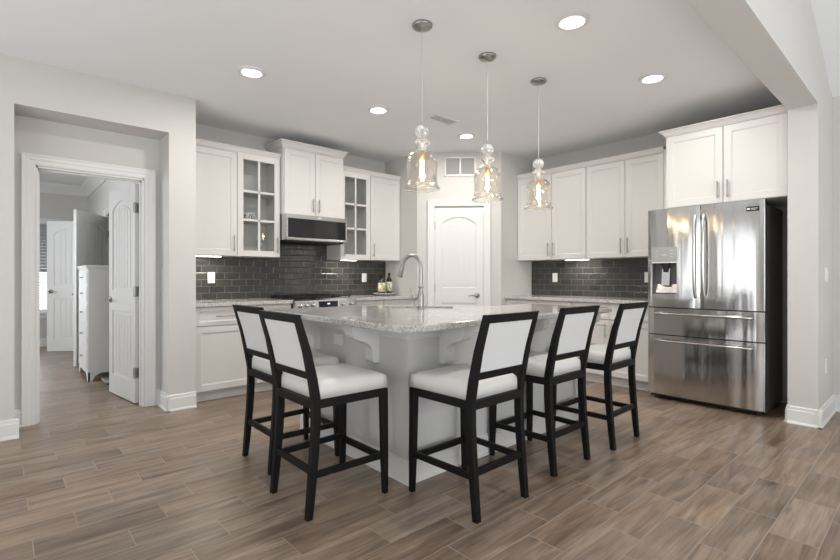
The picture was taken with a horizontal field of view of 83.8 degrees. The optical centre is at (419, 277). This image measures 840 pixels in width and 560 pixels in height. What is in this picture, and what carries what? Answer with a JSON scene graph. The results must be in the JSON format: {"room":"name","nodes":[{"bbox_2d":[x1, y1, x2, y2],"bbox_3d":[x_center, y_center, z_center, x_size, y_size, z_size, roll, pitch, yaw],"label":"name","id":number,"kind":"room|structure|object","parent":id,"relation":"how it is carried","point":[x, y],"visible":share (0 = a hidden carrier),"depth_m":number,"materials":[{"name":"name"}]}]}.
{"room":"kitchen","nodes":[
{"label":"kitchen","id":0,"kind":"room"},
{"bbox_2d":[40,193,87,337],"bbox_3d":[-6.374,-0.216,7.783,3.900,2.725,0.100,0,0,-42],"label":"wall","id":1,"kind":"structure","parent":0,"point":[52,206],"depth_m":7.94,"materials":[{"name":"beige paint"}]},
{"bbox_2d":[40,218,68,317],"bbox_3d":[-6.407,-0.154,7.707,1.070,1.660,0.130,0,0,-42],"label":"window","id":2,"kind":"structure","parent":1,"relation":"in","point":[43,314],"depth_m":7.81,"materials":[{"name":"white paint"}]},
{"bbox_2d":[40,224,46,310],"bbox_3d":[-6.391,-0.168,7.690,0.830,1.428,0.028,0,0,-42],"label":"window blind","id":3,"kind":"object","parent":2,"relation":"attached to","point":[43,228],"visible":0.02,"depth_m":7.80,"materials":[{"name":"white plastic"}]},
{"bbox_2d":[40,224,46,270],"bbox_3d":[-6.392,-0.493,7.691,0.830,0.778,0.026,0,0,-42],"label":"shade","id":4,"kind":"object","parent":2,"relation":"attached to","point":[43,228],"depth_m":7.80,"materials":[{"name":"grey plastic"}]},
{"bbox_2d":[40,171,87,185],"bbox_3d":[-4.655,-1.567,5.866,3.900,0.225,5.250,0,0,-42],"label":"ceiling","id":5,"kind":"structure","parent":0,"point":[50,177],"depth_m":7.46,"materials":[{"name":"paint"}]},
{"bbox_2d":[0,53,195,420],"bbox_3d":[-3.925,-0.216,2.954,4.500,2.725,0.800,0,0,-42],"label":"wall","id":6,"kind":"structure","parent":0,"point":[28,88],"depth_m":3.86,"materials":[{"name":"beige paint"}]},
{"bbox_2d":[14,115,159,409],"bbox_3d":[-2.764,-0.216,3.955,1.004,2.725,0.120,0,0,-42],"label":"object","id":7,"kind":"structure","parent":6,"relation":"in","point":[31,135],"depth_m":3.82,"materials":[{"name":"beige paint"}]},
{"bbox_2d":[21,152,155,426],"bbox_3d":[-2.989,0.092,4.213,0.919,2.108,0.852,0,0,-42],"label":"door","id":8,"kind":"structure","parent":7,"relation":"attached to","point":[126,204],"depth_m":4.18,"materials":[{"name":"white paint"}]},
{"bbox_2d":[0,389,196,440],"bbox_3d":[-3.753,1.077,2.762,4.500,0.138,0.336,0,0,-42],"label":"baseboard","id":9,"kind":"structure","parent":6,"relation":"attached to","point":[9,429],"depth_m":4.02,"materials":[{"name":"white paint"}]},
{"bbox_2d":[88,179,138,264],"bbox_3d":[-4.056,-0.216,6.336,0.100,2.725,5.150,0,0,-42],"label":"wall","id":10,"kind":"structure","parent":0,"point":[98,201],"depth_m":7.00,"materials":[{"name":"beige paint"}]},
{"bbox_2d":[40,338,46,346],"bbox_3d":[-5.046,1.077,5.448,2.560,0.138,5.150,0,0,-42],"label":"baseboard","id":11,"kind":"structure","parent":10,"relation":"attached to","point":[43,341],"depth_m":7.80,"materials":[{"name":"white paint"}]},
{"bbox_2d":[47,214,97,350],"bbox_3d":[-5.524,0.081,7.439,0.613,2.130,0.906,0,0,-42],"label":"door","id":12,"kind":"structure","parent":10,"relation":"in","point":[60,234],"depth_m":7.25,"materials":[{"name":"white paint"}]},
{"bbox_2d":[40,177,106,196],"bbox_3d":[-5.046,-1.496,5.448,2.560,0.165,5.150,0,0,-42],"label":"trim","id":13,"kind":"structure","parent":10,"relation":"attached to","point":[91,184],"depth_m":7.86,"materials":[{"name":"white paint"}]},
{"bbox_2d":[72,207,108,365],"bbox_3d":[-4.426,0.081,6.347,0.490,2.130,1.080,0,0,-42],"label":"door","id":14,"kind":"structure","parent":10,"relation":"in","point":[91,233],"depth_m":6.24,"materials":[{"name":"white paint"}]},
{"bbox_2d":[196,124,384,299],"bbox_3d":[-1.447,-0.216,5.633,2.765,2.725,0.120,0,0,-42],"label":"wall","id":15,"kind":"structure","parent":0,"point":[204,132],"depth_m":5.16,"materials":[{"name":"beige paint"}]},
{"bbox_2d":[196,138,237,256],"bbox_3d":[-2.129,-0.777,4.697,0.499,1.112,0.360,0,0,-42],"label":"upper cabinet","id":16,"kind":"object","parent":15,"relation":"attached to","point":[216,162],"visible":0.57,"depth_m":4.63,"materials":[{"name":"white paint"}]},
{"bbox_2d":[196,255,221,256],"bbox_3d":[-2.136,-0.215,4.666,0.320,0.011,0.060,0,0,-42],"label":"light","id":17,"kind":"object","parent":16,"relation":"attached to","point":[196,255],"visible":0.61,"depth_m":4.65,"materials":[{"name":"white plastic"}]},
{"bbox_2d":[230,146,280,257],"bbox_3d":[-1.770,-0.777,5.018,0.464,1.112,0.360,0,0,-42],"label":"upper cabinet","id":18,"kind":"object","parent":15,"relation":"attached to","point":[258,171],"visible":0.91,"depth_m":5.05,"materials":[{"name":"white paint"}]},
{"bbox_2d":[243,212,255,218],"bbox_3d":[-1.828,-0.643,4.982,0.184,0.075,0.184,0,0,-42],"label":"patterned bowl","id":19,"kind":"object","parent":18,"relation":"on","point":[246,215],"visible":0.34,"depth_m":4.92,"materials":[{"name":"white ceramic"}]},
{"bbox_2d":[243,192,273,198],"bbox_3d":[-1.795,-0.892,5.046,0.426,0.018,0.263,0,0,-42],"label":"shelf","id":20,"kind":"object","parent":18,"relation":"attached to","point":[246,195],"depth_m":5.10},
{"bbox_2d":[243,221,273,225],"bbox_3d":[-1.795,-0.596,5.046,0.426,0.018,0.263,0,0,-42],"label":"shelf","id":21,"kind":"object","parent":18,"relation":"attached to","point":[245,223],"depth_m":5.08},
{"bbox_2d":[196,243,385,299],"bbox_3d":[-1.449,-0.112,5.544,2.643,0.684,0.010,0,0,-42],"label":"tiled wall","id":22,"kind":"structure","parent":15,"relation":"attached to","point":[299,269],"depth_m":5.45,"materials":[{"name":"grey tile"}]},
{"bbox_2d":[208,272,214,282],"bbox_3d":[-2.168,0.001,4.887,0.072,0.115,0.008,0,0,-42],"label":"wall outlet","id":23,"kind":"object","parent":22,"relation":"attached to","point":[211,275],"visible":1,"depth_m":4.89,"materials":[{"name":"white plastic"}]},
{"bbox_2d":[362,273,366,281],"bbox_3d":[-0.725,0.001,6.181,0.072,0.115,0.008,0,0,-42],"label":"wall outlet","id":24,"kind":"object","parent":22,"relation":"attached to","point":[364,275],"visible":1,"depth_m":6.18,"materials":[{"name":"white plastic"}]},
{"bbox_2d":[264,138,347,218],"bbox_3d":[-1.291,-1.081,5.400,0.844,0.791,0.432,0,0,-42],"label":"upper cabinet","id":25,"kind":"object","parent":15,"relation":"attached to","point":[311,176],"visible":0.71,"depth_m":5.23,"materials":[{"name":"white paint"}]},
{"bbox_2d":[280,213,346,245],"bbox_3d":[-1.272,-0.537,5.380,0.754,0.291,0.462,0,0,-42],"label":"microwave","id":26,"kind":"object","parent":25,"relation":"attached to","point":[294,228],"visible":0.99,"depth_m":5.19,"materials":[{"name":"silver metal"}]},
{"bbox_2d":[327,166,370,260],"bbox_3d":[-0.869,-0.777,5.827,0.438,1.112,0.360,0,0,-42],"label":"upper cabinet","id":27,"kind":"object","parent":15,"relation":"attached to","point":[356,182],"visible":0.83,"depth_m":5.86,"materials":[{"name":"white paint"}]},
{"bbox_2d":[345,204,365,208],"bbox_3d":[-0.894,-0.892,5.854,0.400,0.018,0.263,0,0,-42],"label":"shelf","id":28,"kind":"object","parent":27,"relation":"attached to","point":[346,206],"depth_m":5.90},
{"bbox_2d":[347,229,363,231],"bbox_3d":[-0.894,-0.596,5.854,0.400,0.018,0.263,0,0,-42],"label":"shelf","id":29,"kind":"object","parent":27,"relation":"attached to","point":[348,230],"depth_m":5.84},
{"bbox_2d":[359,171,400,260],"bbox_3d":[-0.526,-0.777,6.134,0.478,1.112,0.360,0,0,-42],"label":"upper cabinet","id":30,"kind":"object","parent":15,"relation":"attached to","point":[384,188],"visible":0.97,"depth_m":6.02,"materials":[{"name":"white paint"}]},
{"bbox_2d":[0,0,781,162],"bbox_3d":[-1.168,-1.629,2.992,8.655,0.100,4.385,0,0,-42],"label":"ceiling","id":31,"kind":"structure","parent":0,"point":[324,62],"depth_m":3.49,"materials":[{"name":"paint"}]},
{"bbox_2d":[237,65,265,77],"bbox_3d":[-1.284,-1.572,3.590,0.210,0.014,0.210,0,0,-42],"label":"recessed light","id":32,"kind":"object","parent":31,"relation":"in","point":[246,70],"visible":1,"depth_m":3.58,"materials":[{"name":"white paint"}]},
{"bbox_2d":[367,105,388,113],"bbox_3d":[-0.385,-1.572,4.399,0.210,0.014,0.210,0,0,-42],"label":"recessed light","id":33,"kind":"object","parent":31,"relation":"in","point":[376,109],"visible":1,"depth_m":4.38,"materials":[{"name":"white plastic"}]},
{"bbox_2d":[404,19,439,192],"bbox_3d":[0.018,-1.064,2.924,0.228,1.028,0.228,0,0,-42],"label":"pendant light","id":34,"kind":"object","parent":31,"relation":"hanging from","point":[421,25],"visible":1,"depth_m":2.90,"materials":[{"name":"clear glass"}]},
{"bbox_2d":[419,151,424,159],"bbox_3d":[0.018,-0.764,2.924,0.034,0.050,0.034,0,0,-42],"label":"socket","id":35,"kind":"object","parent":34,"relation":"attached to","point":[421,154],"depth_m":2.91,"materials":[{"name":"gold metal"}]},
{"bbox_2d":[426,114,458,124],"bbox_3d":[0.237,-1.576,4.679,0.320,0.006,0.150,0,0,-42],"label":"ceiling vent","id":36,"kind":"object","parent":31,"relation":"in","point":[438,118],"visible":1,"depth_m":4.67,"materials":[{"name":"white metal"}]},
{"bbox_2d":[457,133,475,138],"bbox_3d":[0.524,-1.572,5.205,0.210,0.014,0.210,0,0,-42],"label":"recessed light","id":37,"kind":"object","parent":31,"relation":"in","point":[461,135],"visible":1,"depth_m":5.19,"materials":[{"name":"white plastic"}]},
{"bbox_2d":[472,52,503,202],"bbox_3d":[0.486,-1.064,3.337,0.228,1.028,0.228,0,0,-42],"label":"pendant light","id":38,"kind":"object","parent":31,"relation":"hanging from","point":[487,149],"visible":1,"depth_m":3.32,"materials":[{"name":"clear glass"}]},
{"bbox_2d":[485,167,489,173],"bbox_3d":[0.486,-0.764,3.337,0.034,0.050,0.034,0,0,-42],"label":"socket","id":39,"kind":"object","parent":38,"relation":"attached to","point":[487,169],"depth_m":3.32,"materials":[{"name":"gold metal"}]},
{"bbox_2d":[524,77,552,210],"bbox_3d":[0.955,-1.064,3.752,0.228,1.028,0.228,0,0,-42],"label":"pendant light","id":40,"kind":"object","parent":31,"relation":"hanging from","point":[538,163],"visible":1,"depth_m":3.73,"materials":[{"name":"clear glass"}]},
{"bbox_2d":[536,179,540,185],"bbox_3d":[0.955,-0.764,3.752,0.034,0.050,0.034,0,0,-42],"label":"socket","id":41,"kind":"object","parent":40,"relation":"attached to","point":[538,182],"depth_m":3.74,"materials":[{"name":"gold metal"}]},
{"bbox_2d":[554,11,589,29],"bbox_3d":[0.939,-1.572,2.877,0.210,0.014,0.210,0,0,-42],"label":"recessed light","id":42,"kind":"object","parent":31,"relation":"in","point":[572,20],"visible":1,"depth_m":2.86,"materials":[{"name":"white plastic"}]},
{"bbox_2d":[638,72,666,83],"bbox_3d":[1.841,-1.572,3.696,0.210,0.014,0.210,0,0,-42],"label":"recessed light","id":43,"kind":"object","parent":31,"relation":"in","point":[653,77],"visible":1,"depth_m":3.68,"materials":[{"name":"white plastic"}]},
{"bbox_2d":[385,153,416,305],"bbox_3d":[-0.202,-0.216,6.225,0.120,2.725,0.660,0,0,-42],"label":"wall","id":44,"kind":"structure","parent":0,"point":[398,167],"depth_m":6.09,"materials":[{"name":"beige paint"}]},
{"bbox_2d":[0,346,839,559],"bbox_3d":[-1.167,1.196,2.916,8.755,0.100,15.300,0,0,-42],"label":"floor","id":45,"kind":"structure","parent":0,"point":[102,474],"depth_m":2.52,"materials":[{"name":"brown wood"}]},
{"bbox_2d":[77,265,108,381],"bbox_3d":[-3.751,0.503,5.555,0.448,1.285,0.784,0,0,-42],"label":"dresser","id":46,"kind":"object","parent":45,"relation":"on","point":[93,279],"visible":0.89,"depth_m":5.22,"materials":[{"name":"white paint"}]},
{"bbox_2d":[101,377,108,384],"bbox_3d":[-3.329,1.128,5.181,0.280,0.034,0.280,0,0,-42],"label":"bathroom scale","id":47,"kind":"object","parent":45,"relation":"on","point":[105,380],"visible":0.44,"depth_m":5.08,"materials":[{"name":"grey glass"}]},
{"bbox_2d":[196,305,254,401],"bbox_3d":[-2.008,0.707,4.615,0.568,0.875,0.642,0,0,-42],"label":"base cabinet","id":48,"kind":"object","parent":45,"relation":"on","point":[221,368],"visible":0.45,"depth_m":4.37,"materials":[{"name":"white paint"}]},
{"bbox_2d":[196,298,292,306],"bbox_3d":[-1.867,0.250,4.745,0.952,0.036,0.638,0,0,-42],"label":"countertop","id":49,"kind":"structure","parent":48,"relation":"on","point":[257,301],"depth_m":4.56,"materials":[{"name":"stone"}]},
{"bbox_2d":[254,304,290,392],"bbox_3d":[-1.654,0.707,4.933,0.380,0.875,0.642,0,0,-42],"label":"base cabinet","id":50,"kind":"object","parent":45,"relation":"on","point":[260,385],"visible":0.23,"depth_m":4.71,"materials":[{"name":"white paint"}]},
{"bbox_2d":[232,305,338,474],"bbox_3d":[-0.853,0.658,3.002,0.536,0.973,0.441,0,0,-42],"label":"bar stool","id":51,"kind":"object","parent":45,"relation":"on","point":[259,366],"visible":0.52,"depth_m":2.95,"materials":[{"name":"black wood"}]},
{"bbox_2d":[268,294,356,308],"bbox_3d":[-1.194,0.657,5.281,0.752,0.918,0.714,0,0,-42],"label":"gas range","id":52,"kind":"object","parent":45,"relation":"on","point":[299,300],"visible":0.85,"depth_m":5.08,"materials":[{"name":"grey metal"}]},
{"bbox_2d":[268,297,342,299],"bbox_3d":[-1.236,0.233,5.329,0.752,0.017,0.586,0,0,-42],"label":"cooktop","id":53,"kind":"object","parent":52,"relation":"in","point":[285,298],"depth_m":5.13,"materials":[{"name":"black metal"}]},
{"bbox_2d":[258,310,387,521],"bbox_3d":[-0.510,0.658,2.484,0.536,0.973,0.441,0,0,-42],"label":"bar stool","id":54,"kind":"object","parent":45,"relation":"on","point":[307,385],"visible":1,"depth_m":2.38,"materials":[{"name":"black wood"}]},
{"bbox_2d":[357,300,382,305],"bbox_3d":[-0.781,0.707,5.716,0.428,0.875,0.642,0,0,-42],"label":"base cabinet","id":55,"kind":"object","parent":45,"relation":"on","point":[372,302],"visible":0.11,"depth_m":5.53,"materials":[{"name":"white paint"}]},
{"bbox_2d":[383,299,413,305],"bbox_3d":[-0.437,0.707,6.024,0.492,0.875,0.642,0,0,-42],"label":"base cabinet","id":56,"kind":"object","parent":45,"relation":"on","point":[397,302],"visible":0.14,"depth_m":5.82,"materials":[{"name":"white paint"}]},
{"bbox_2d":[340,295,410,300],"bbox_3d":[-0.599,0.250,5.882,0.924,0.036,0.638,0,0,-42],"label":"countertop","id":57,"kind":"structure","parent":56,"relation":"on","point":[358,297],"depth_m":5.76,"materials":[{"name":"stone"}]},
{"bbox_2d":[373,293,395,294],"bbox_3d":[-0.450,0.216,6.157,0.308,0.032,0.308,0,0,-42],"label":"tray","id":58,"kind":"object","parent":57,"relation":"on","point":[373,293],"visible":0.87,"depth_m":6.05,"materials":[{"name":"white ceramic"}]},
{"bbox_2d":[378,274,385,292],"bbox_3d":[-0.489,0.082,6.107,0.102,0.255,0.101,0,0,-42],"label":"oil bottle","id":59,"kind":"object","parent":58,"relation":"on","point":[381,282],"visible":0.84,"depth_m":6.06,"materials":[{"name":"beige glass"}]},
{"bbox_2d":[386,273,391,292],"bbox_3d":[-0.398,0.072,6.188,0.076,0.275,0.075,0,0,-42],"label":"oil bottle","id":60,"kind":"object","parent":58,"relation":"on","point":[389,280],"visible":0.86,"depth_m":6.16,"materials":[{"name":"green glass"}]},
{"bbox_2d":[300,313,600,485],"bbox_3d":[0.216,0.706,3.534,2.064,0.876,1.426,0,0,-42],"label":"kitchen island","id":61,"kind":"object","parent":45,"relation":"on","point":[397,356],"visible":0.43,"depth_m":2.80,"materials":[{"name":"grey paint"}]},
{"bbox_2d":[334,333,343,344],"bbox_3d":[-0.539,0.411,3.123,0.008,0.072,0.115,0,0,-42],"label":"wall outlet","id":62,"kind":"object","parent":61,"relation":"attached to","point":[338,338],"visible":1,"depth_m":3.11,"materials":[{"name":"white plastic"}]},
{"bbox_2d":[269,304,611,332],"bbox_3d":[0.205,0.250,3.508,2.132,0.036,1.550,0,0,-42],"label":"island countertop","id":63,"kind":"structure","parent":61,"relation":"on","point":[396,319],"depth_m":2.95,"materials":[{"name":"stone"}]},
{"bbox_2d":[397,253,424,308],"bbox_3d":[-0.075,0.025,3.515,0.257,0.414,0.084,0,0,37],"label":"kitchen faucet","id":64,"kind":"object","parent":63,"relation":"on","point":[420,296],"visible":0.98,"depth_m":3.46,"materials":[{"name":"silver metal"}]},
{"bbox_2d":[409,311,538,523],"bbox_3d":[0.285,0.658,2.465,0.441,0.973,0.536,0,0,-42],"label":"bar stool","id":65,"kind":"object","parent":45,"relation":"on","point":[504,340],"visible":1,"depth_m":2.35,"materials":[{"name":"black wood"}]},
{"bbox_2d":[506,299,570,304],"bbox_3d":[1.601,0.707,5.785,0.599,0.875,0.905,0,0,-42],"label":"base cabinet","id":66,"kind":"object","parent":45,"relation":"on","point":[508,301],"visible":0.14,"depth_m":5.63,"materials":[{"name":"white paint"}]},
{"bbox_2d":[489,305,599,476],"bbox_3d":[0.794,0.658,2.974,0.441,0.973,0.536,0,0,-42],"label":"bar stool","id":67,"kind":"object","parent":45,"relation":"on","point":[574,326],"visible":0.85,"depth_m":2.83,"materials":[{"name":"black wood"}]},
{"bbox_2d":[553,302,648,449],"bbox_3d":[1.303,0.658,3.390,0.441,0.973,0.536,0,0,-43],"label":"bar stool","id":68,"kind":"object","parent":45,"relation":"on","point":[627,324],"visible":0.66,"depth_m":3.23,"materials":[{"name":"grey fabric"}]},
{"bbox_2d":[571,302,648,390],"bbox_3d":[2.204,0.707,5.112,0.599,0.875,0.898,0,0,-42],"label":"base cabinet","id":69,"kind":"object","parent":45,"relation":"on","point":[602,328],"visible":0.37,"depth_m":4.90,"materials":[{"name":"white paint"}]},
{"bbox_2d":[504,295,647,303],"bbox_3d":[1.900,0.250,5.449,0.601,0.036,1.805,0,0,-42],"label":"countertop","id":70,"kind":"structure","parent":69,"relation":"on","point":[522,297],"depth_m":5.25,"materials":[{"name":"stone"}]},
{"bbox_2d":[648,199,782,415],"bbox_3d":[2.725,0.252,4.352,0.742,1.788,0.922,0,0,-42],"label":"refrigerator","id":71,"kind":"object","parent":45,"relation":"on","point":[715,271],"visible":1,"depth_m":4.08,"materials":[{"name":"grey metal"}]},
{"bbox_2d":[417,152,500,305],"bbox_3d":[0.504,-0.216,5.965,1.057,2.725,0.110,0,0,3],"label":"wall","id":72,"kind":"structure","parent":0,"point":[451,187],"depth_m":5.91,"materials":[{"name":"beige paint"}]},
{"bbox_2d":[428,199,489,305],"bbox_3d":[0.503,0.082,5.943,0.787,2.128,0.154,0,0,3],"label":"door","id":73,"kind":"structure","parent":72,"relation":"in","point":[458,229],"depth_m":5.92,"materials":[{"name":"white paint"}]},
{"bbox_2d":[444,157,475,175],"bbox_3d":[0.516,-1.401,5.903,0.396,0.243,0.011,0,0,3],"label":"air vent","id":74,"kind":"object","parent":72,"relation":"in","point":[453,166],"visible":0.97,"depth_m":5.90,"materials":[{"name":"white metal"}]},
{"bbox_2d":[501,152,531,304],"bbox_3d":[1.235,-0.216,6.147,0.663,2.725,0.120,0,0,-42],"label":"wall","id":75,"kind":"structure","parent":0,"point":[516,276],"depth_m":6.02,"materials":[{"name":"beige paint"}]},
{"bbox_2d":[532,92,839,402],"bbox_3d":[4.295,-0.234,3.322,0.120,2.760,8.413,0,0,-42],"label":"wall","id":76,"kind":"structure","parent":0,"point":[653,140],"depth_m":4.28,"materials":[{"name":"beige paint"}]},
{"bbox_2d":[517,162,586,260],"bbox_3d":[1.707,-0.777,5.846,0.359,1.112,0.955,0,0,-42],"label":"upper cabinet","id":77,"kind":"object","parent":76,"relation":"attached to","point":[559,232],"visible":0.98,"depth_m":5.69,"materials":[{"name":"white paint"}]},
{"bbox_2d":[532,258,647,297],"bbox_3d":[2.150,0.005,5.616,0.010,0.450,1.892,0,0,-42],"label":"tiled wall","id":78,"kind":"structure","parent":76,"relation":"attached to","point":[622,278],"depth_m":5.67,"materials":[{"name":"grey tile"}]},
{"bbox_2d":[552,273,556,281],"bbox_3d":[1.752,-0.001,6.047,0.008,0.115,0.072,0,0,-42],"label":"wall outlet","id":79,"kind":"object","parent":78,"relation":"attached to","point":[554,275],"visible":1,"depth_m":6.05,"materials":[{"name":"white plastic"}]},
{"bbox_2d":[644,272,647,281],"bbox_3d":[2.528,-0.004,5.181,0.008,0.115,0.072,0,0,-42],"label":"wall outlet","id":80,"kind":"object","parent":78,"relation":"attached to","point":[645,273],"visible":0.52,"depth_m":5.19,"materials":[{"name":"white plastic"}]},
{"bbox_2d":[585,146,665,258],"bbox_3d":[2.357,-0.777,5.122,0.359,1.112,0.986,0,0,-42],"label":"upper cabinet","id":81,"kind":"object","parent":76,"relation":"attached to","point":[621,190],"visible":0.91,"depth_m":5.07,"materials":[{"name":"white paint"}]},
{"bbox_2d":[658,104,787,208],"bbox_3d":[2.853,-1.018,4.312,0.701,0.727,0.978,0,0,-42],"label":"upper cabinet","id":82,"kind":"object","parent":76,"relation":"attached to","point":[744,156],"visible":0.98,"depth_m":4.05,"materials":[{"name":"white paint"}]},
{"bbox_2d":[834,395,839,411],"bbox_3d":[5.303,1.077,2.087,0.026,0.138,5.228,0,0,-42],"label":"baseboard","id":83,"kind":"structure","parent":76,"relation":"attached to","point":[836,397],"depth_m":4.01,"materials":[{"name":"white paint"}]},
{"bbox_2d":[687,0,832,409],"bbox_3d":[0.321,-1.112,1.256,8.555,4.517,0.187,0,0,-42],"label":"wall","id":84,"kind":"structure","parent":0,"point":[810,127],"depth_m":3.61,"materials":[{"name":"beige paint"}]},
{"bbox_2d":[783,395,835,428],"bbox_3d":[3.233,1.077,3.868,0.731,0.138,0.239,0,0,-42],"label":"baseboard","id":85,"kind":"structure","parent":84,"relation":"attached to","point":[813,418],"depth_m":3.65,"materials":[{"name":"white paint"}]},
{"bbox_2d":[825,267,828,281],"bbox_3d":[3.308,-0.024,3.801,0.118,0.115,0.012,0,0,-42],"label":"wall switch","id":86,"kind":"object","parent":84,"relation":"attached to","point":[826,269],"visible":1,"depth_m":3.79,"materials":[{"name":"white plastic"}]},
{"bbox_2d":[810,0,839,96],"bbox_3d":[2.128,-2.482,-0.759,8.755,1.936,5.228,0,0,-42],"label":"ceiling","id":87,"kind":"structure","parent":0,"point":[826,13],"depth_m":3.55,"materials":[{"name":"paint"}]},
{"label":"outside","id":88,"kind":"structure","parent":0,"visible":0},
{"bbox_2d":[40,246,46,305],"bbox_3d":[-6.600,-0.154,7.923,0.850,1.800,0.010,0,0,-42],"label":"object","id":89,"kind":"object","parent":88,"point":[43,246],"depth_m":8.05,"materials":[{"name":"white"}]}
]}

